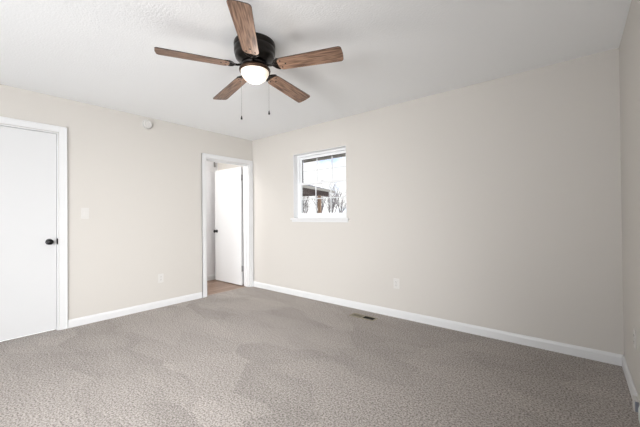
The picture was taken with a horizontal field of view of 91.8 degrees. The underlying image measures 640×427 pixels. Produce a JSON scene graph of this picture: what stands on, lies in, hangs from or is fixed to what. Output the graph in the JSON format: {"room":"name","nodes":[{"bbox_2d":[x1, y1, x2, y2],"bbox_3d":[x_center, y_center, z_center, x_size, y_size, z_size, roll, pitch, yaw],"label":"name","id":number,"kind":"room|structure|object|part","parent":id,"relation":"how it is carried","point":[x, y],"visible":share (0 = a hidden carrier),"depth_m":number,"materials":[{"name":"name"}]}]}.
{"room":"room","nodes":[
{"label":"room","id":0,"kind":"room"},
{"bbox_2d":[0,84,251,319],"bbox_3d":[-3.279,-0.002,2.697,0.140,2.440,6.600,-1,-1,39],"label":"wall","id":1,"kind":"structure","parent":0,"point":[140,187],"depth_m":3.75,"materials":[{"name":"grey paint"}]},
{"bbox_2d":[0,126,57,340],"bbox_3d":[-2.976,0.184,2.934,0.103,2.030,0.772,-1,-1,39],"label":"door","id":2,"kind":"structure","parent":1,"relation":"in","point":[28,268],"depth_m":3.06,"materials":[{"name":"white paint"}]},
{"bbox_3d":[-2.760,0.291,3.167,0.067,0.062,0.062,-1,-1,39],"label":"knob","id":3,"kind":"part","parent":2,"relation":"part of","materials":[{"name":"black metal"}]},
{"bbox_2d":[0,116,67,329],"bbox_3d":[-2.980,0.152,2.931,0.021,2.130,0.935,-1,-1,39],"label":"trim","id":4,"kind":"structure","parent":1,"relation":"attached to","point":[63,210],"depth_m":3.25,"materials":[{"name":"white paint"}]},
{"bbox_2d":[81,208,88,218],"bbox_3d":[-2.587,-0.002,3.415,0.017,0.122,0.072,-1,-1,39],"label":"light switch","id":5,"kind":"object","parent":1,"relation":"attached to","point":[84,211],"visible":1,"depth_m":3.41,"materials":[{"name":"white plastic"}]},
{"bbox_2d":[68,292,201,327],"bbox_3d":[-2.189,1.175,3.881,0.013,0.085,1.535,-1,-1,39],"label":"baseboard","id":6,"kind":"structure","parent":1,"relation":"attached to","point":[80,321],"depth_m":3.74,"materials":[{"name":"white paint"}]},
{"bbox_2d":[142,120,151,128],"bbox_3d":[-2.177,-1.128,3.914,0.044,0.120,0.120,-1,-1,39],"label":"smoke detector","id":7,"kind":"object","parent":1,"relation":"attached to","point":[146,124],"visible":1,"depth_m":3.90,"materials":[{"name":"white plastic"}]},
{"bbox_2d":[158,273,163,282],"bbox_3d":[-2.071,0.842,4.034,0.008,0.115,0.070,-1,-1,39],"label":"wall outlet","id":8,"kind":"object","parent":1,"relation":"attached to","point":[160,276],"visible":1,"depth_m":4.03,"materials":[{"name":"white plastic"}]},
{"bbox_2d":[202,153,253,297],"bbox_3d":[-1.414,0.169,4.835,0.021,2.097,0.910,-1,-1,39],"label":"trim","id":9,"kind":"structure","parent":1,"relation":"attached to","point":[204,155],"depth_m":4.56,"materials":[{"name":"white paint"}]},
{"bbox_2d":[213,167,243,284],"bbox_3d":[-1.633,0.213,5.450,0.810,2.002,0.102,-1,-1,39],"label":"door","id":10,"kind":"structure","parent":1,"relation":"in","point":[228,231],"depth_m":5.43,"materials":[{"name":"white paint"}]},
{"bbox_2d":[206,161,217,275],"bbox_3d":[-2.634,0.010,5.079,0.100,2.440,2.300,-1,-1,39],"label":"wall","id":11,"kind":"structure","parent":0,"point":[210,169],"depth_m":5.75,"materials":[{"name":"white paint"}]},
{"bbox_2d":[207,275,214,280],"bbox_3d":[-2.580,1.187,5.034,0.013,0.085,2.100,-1,-1,39],"label":"baseboard","id":12,"kind":"structure","parent":11,"relation":"attached to","point":[211,277],"depth_m":5.72,"materials":[{"name":"white paint"}]},
{"bbox_2d":[0,0,631,140],"bbox_3d":[-1.494,-1.299,1.307,4.692,0.100,6.720,-1,-1,39],"label":"ceiling","id":13,"kind":"structure","parent":0,"point":[101,53],"depth_m":2.34,"materials":[{"name":"white paint"}]},
{"bbox_2d":[154,0,343,119],"bbox_3d":[-0.477,-0.970,2.314,1.255,0.560,1.250,-1,-1,39],"label":"ceiling fan","id":14,"kind":"object","parent":13,"relation":"hanging from","point":[254,52],"visible":1,"depth_m":2.18,"materials":[{"name":"brown wood"}]},
{"bbox_3d":[-0.867,-1.069,2.121,0.474,0.006,0.134,0,8,-22],"label":"blade","id":15,"kind":"part","parent":14,"relation":"part of","materials":[{"name":"brown wood"}]},
{"bbox_3d":[-0.750,-1.039,2.599,0.134,0.006,0.474,-14,5,-40],"label":"blade","id":16,"kind":"part","parent":14,"relation":"part of","materials":[{"name":"brown wood"}]},
{"bbox_3d":[-0.578,-0.875,2.280,0.003,0.314,0.002,-1,-1,39],"label":"pull chain","id":17,"kind":"part","parent":14,"relation":"part of","materials":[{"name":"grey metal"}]},
{"bbox_3d":[-0.448,-1.100,1.864,0.134,0.006,0.474,11,-5,-4],"label":"blade","id":18,"kind":"part","parent":14,"relation":"part of","materials":[{"name":"brown wood"}]},
{"bbox_3d":[-0.479,-1.003,2.280,0.202,0.082,0.202,-1,-1,39],"label":"lamp shade","id":19,"kind":"part","parent":14,"relation":"part of","materials":[{"name":"white glass"}]},
{"bbox_3d":[-0.260,-1.051,2.637,0.134,0.006,0.474,-18,-12,30],"label":"blade","id":20,"kind":"part","parent":14,"relation":"part of","materials":[{"name":"brown wood"}]},
{"bbox_3d":[-0.072,-1.089,2.183,0.474,0.006,0.134,-3,-16,14],"label":"blade","id":21,"kind":"part","parent":14,"relation":"part of","materials":[{"name":"brown wood"}]},
{"bbox_2d":[0,280,639,426],"bbox_3d":[-1.862,1.247,1.596,5.687,0.100,6.700,-1,-1,39],"label":"floor","id":22,"kind":"structure","parent":0,"point":[246,356],"depth_m":2.28,"materials":[{"name":"grey carpet"}]},
{"bbox_2d":[349,313,377,320],"bbox_3d":[0.497,1.187,3.559,0.320,0.007,0.110,-1,-1,39],"label":"floor vent","id":23,"kind":"object","parent":22,"relation":"in","point":[357,315],"visible":1,"depth_m":3.55,"materials":[{"name":"beige metal"}]},
{"bbox_2d":[632,395,638,411],"bbox_3d":[1.873,1.130,1.839,0.022,0.070,0.070,-1,-1,39],"label":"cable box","id":24,"kind":"object","parent":22,"relation":"on","point":[635,402],"visible":0.83,"depth_m":1.82,"materials":[{"name":"white plastic"}]},
{"bbox_3d":[1.855,1.132,1.812,0.016,0.058,0.006,-1,-1,39],"label":"panel","id":25,"kind":"part","parent":24,"relation":"part of","materials":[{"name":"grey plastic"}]},
{"bbox_2d":[218,48,623,354],"bbox_3d":[0.283,-0.023,4.150,5.587,2.440,0.170,-1,-1,39],"label":"wall","id":26,"kind":"structure","parent":0,"point":[496,204],"depth_m":3.01,"materials":[{"name":"grey paint"}]},
{"bbox_2d":[290,145,348,221],"bbox_3d":[0.014,-0.377,4.349,1.033,0.995,0.195,-1,-1,39],"label":"window","id":27,"kind":"structure","parent":26,"relation":"in","point":[298,170],"depth_m":4.47,"materials":[{"name":"white paint"}]},
{"bbox_3d":[-0.007,0.091,4.314,1.033,0.059,0.115,-1,-1,39],"label":"sill","id":28,"kind":"part","parent":27,"relation":"part of","materials":[{"name":"white paint"}]},
{"bbox_3d":[0.042,-0.212,4.377,0.888,0.495,0.030,-1,-1,39],"label":"sash","id":29,"kind":"part","parent":27,"relation":"part of","materials":[{"name":"glass"}]},
{"bbox_3d":[0.059,-0.637,4.405,0.888,0.415,0.030,-1,-1,39],"label":"sash","id":30,"kind":"part","parent":27,"relation":"part of","materials":[{"name":"white glass"}]},
{"bbox_2d":[303,154,345,162],"bbox_3d":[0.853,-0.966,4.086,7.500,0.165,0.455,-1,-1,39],"label":"trim","id":31,"kind":"structure","parent":26,"relation":"attached to","point":[340,155],"depth_m":4.99,"materials":[{"name":"grey"}]},
{"bbox_2d":[393,278,398,288],"bbox_3d":[0.874,0.803,3.549,0.070,0.115,0.008,-1,-1,39],"label":"wall outlet","id":32,"kind":"object","parent":26,"relation":"attached to","point":[395,281],"visible":1,"depth_m":3.55,"materials":[{"name":"white plastic"}]},
{"bbox_2d":[253,281,622,365],"bbox_3d":[0.597,1.149,3.773,4.452,0.085,0.013,-1,-1,39],"label":"baseboard","id":33,"kind":"structure","parent":26,"relation":"attached to","point":[578,351],"depth_m":3.04,"materials":[{"name":"white paint"}]},
{"bbox_2d":[619,0,639,405],"bbox_3d":[0.268,-0.056,-0.220,0.140,2.440,6.600,-1,-1,39],"label":"wall","id":34,"kind":"structure","parent":0,"point":[629,48],"depth_m":1.95,"materials":[{"name":"grey paint"}]},
{"bbox_2d":[622,355,636,396],"bbox_3d":[2.107,1.123,2.116,0.013,0.085,0.655,-1,-1,39],"label":"baseboard","id":35,"kind":"structure","parent":34,"relation":"attached to","point":[632,389],"depth_m":2.08,"materials":[{"name":"white paint"}]},
{"bbox_2d":[633,328,636,349],"bbox_3d":[1.920,0.765,1.891,0.008,0.115,0.070,-1,-1,39],"label":"wall outlet","id":36,"kind":"object","parent":34,"relation":"attached to","point":[634,330],"visible":1,"depth_m":1.88,"materials":[{"name":"white plastic"}]},
{"label":"outside","id":37,"kind":"structure","parent":0,"visible":0},
{"bbox_3d":[9.640,1.726,41.885,90.000,0.050,69.650,-1,-1,39],"label":"ground","id":38,"kind":"structure","parent":37,"visible":0},
{"bbox_2d":[303,197,312,212],"bbox_3d":[-1.361,-0.709,33.412,1.647,4.940,3.108,0,-1,-30],"label":"bare tree","id":39,"kind":"object","parent":38,"relation":"on","point":[306,205],"visible":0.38,"depth_m":33.47,"materials":[{"name":"grey plant"}]},
{"bbox_2d":[303,175,316,210],"bbox_3d":[-1.292,-0.710,21.546,1.705,4.756,2.099,-1,0,27],"label":"bare tree","id":40,"kind":"object","parent":38,"relation":"on","point":[316,175],"visible":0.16,"depth_m":21.50,"materials":[{"name":"grey plant"}]},
{"bbox_2d":[302,185,334,212],"bbox_3d":[-2.584,-0.131,15.419,4.440,3.480,7.060,-1,0,24],"label":"shelter","id":41,"kind":"object","parent":38,"relation":"on","point":[307,190],"visible":0.09,"depth_m":16.44,"materials":[{"name":"brown wood"}]},
{"bbox_3d":[-0.023,0.316,16.699,0.160,2.560,0.160,-1,0,24],"label":"post","id":42,"kind":"part","parent":41,"relation":"part of","materials":[{"name":"brown wood"}]},
{"bbox_2d":[314,184,334,212],"bbox_3d":[-0.011,-0.660,25.413,1.683,4.694,2.071,0,-1,-31],"label":"bare tree","id":43,"kind":"object","parent":38,"relation":"on","point":[323,184],"visible":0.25,"depth_m":25.35,"materials":[{"name":"grey plant"}]},
{"bbox_2d":[325,193,335,212],"bbox_3d":[1.091,-0.650,33.506,1.712,4.777,2.108,-1,-1,38],"label":"bare tree","id":44,"kind":"object","parent":38,"relation":"on","point":[329,193],"visible":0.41,"depth_m":33.43,"materials":[{"name":"grey plant"}]},
{"bbox_2d":[327,177,343,212],"bbox_3d":[0.935,-0.556,21.483,1.412,4.408,1.432,0,-1,-43],"label":"bare tree","id":45,"kind":"object","parent":38,"relation":"on","point":[333,188],"visible":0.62,"depth_m":21.43,"materials":[{"name":"grey plant"}]},
{"bbox_2d":[334,182,345,212],"bbox_3d":[2.065,-0.786,29.535,1.658,4.974,3.129,-1,-1,43],"label":"bare tree","id":46,"kind":"object","parent":38,"relation":"on","point":[341,206],"visible":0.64,"depth_m":29.28,"materials":[{"name":"grey plant"}]}
]}

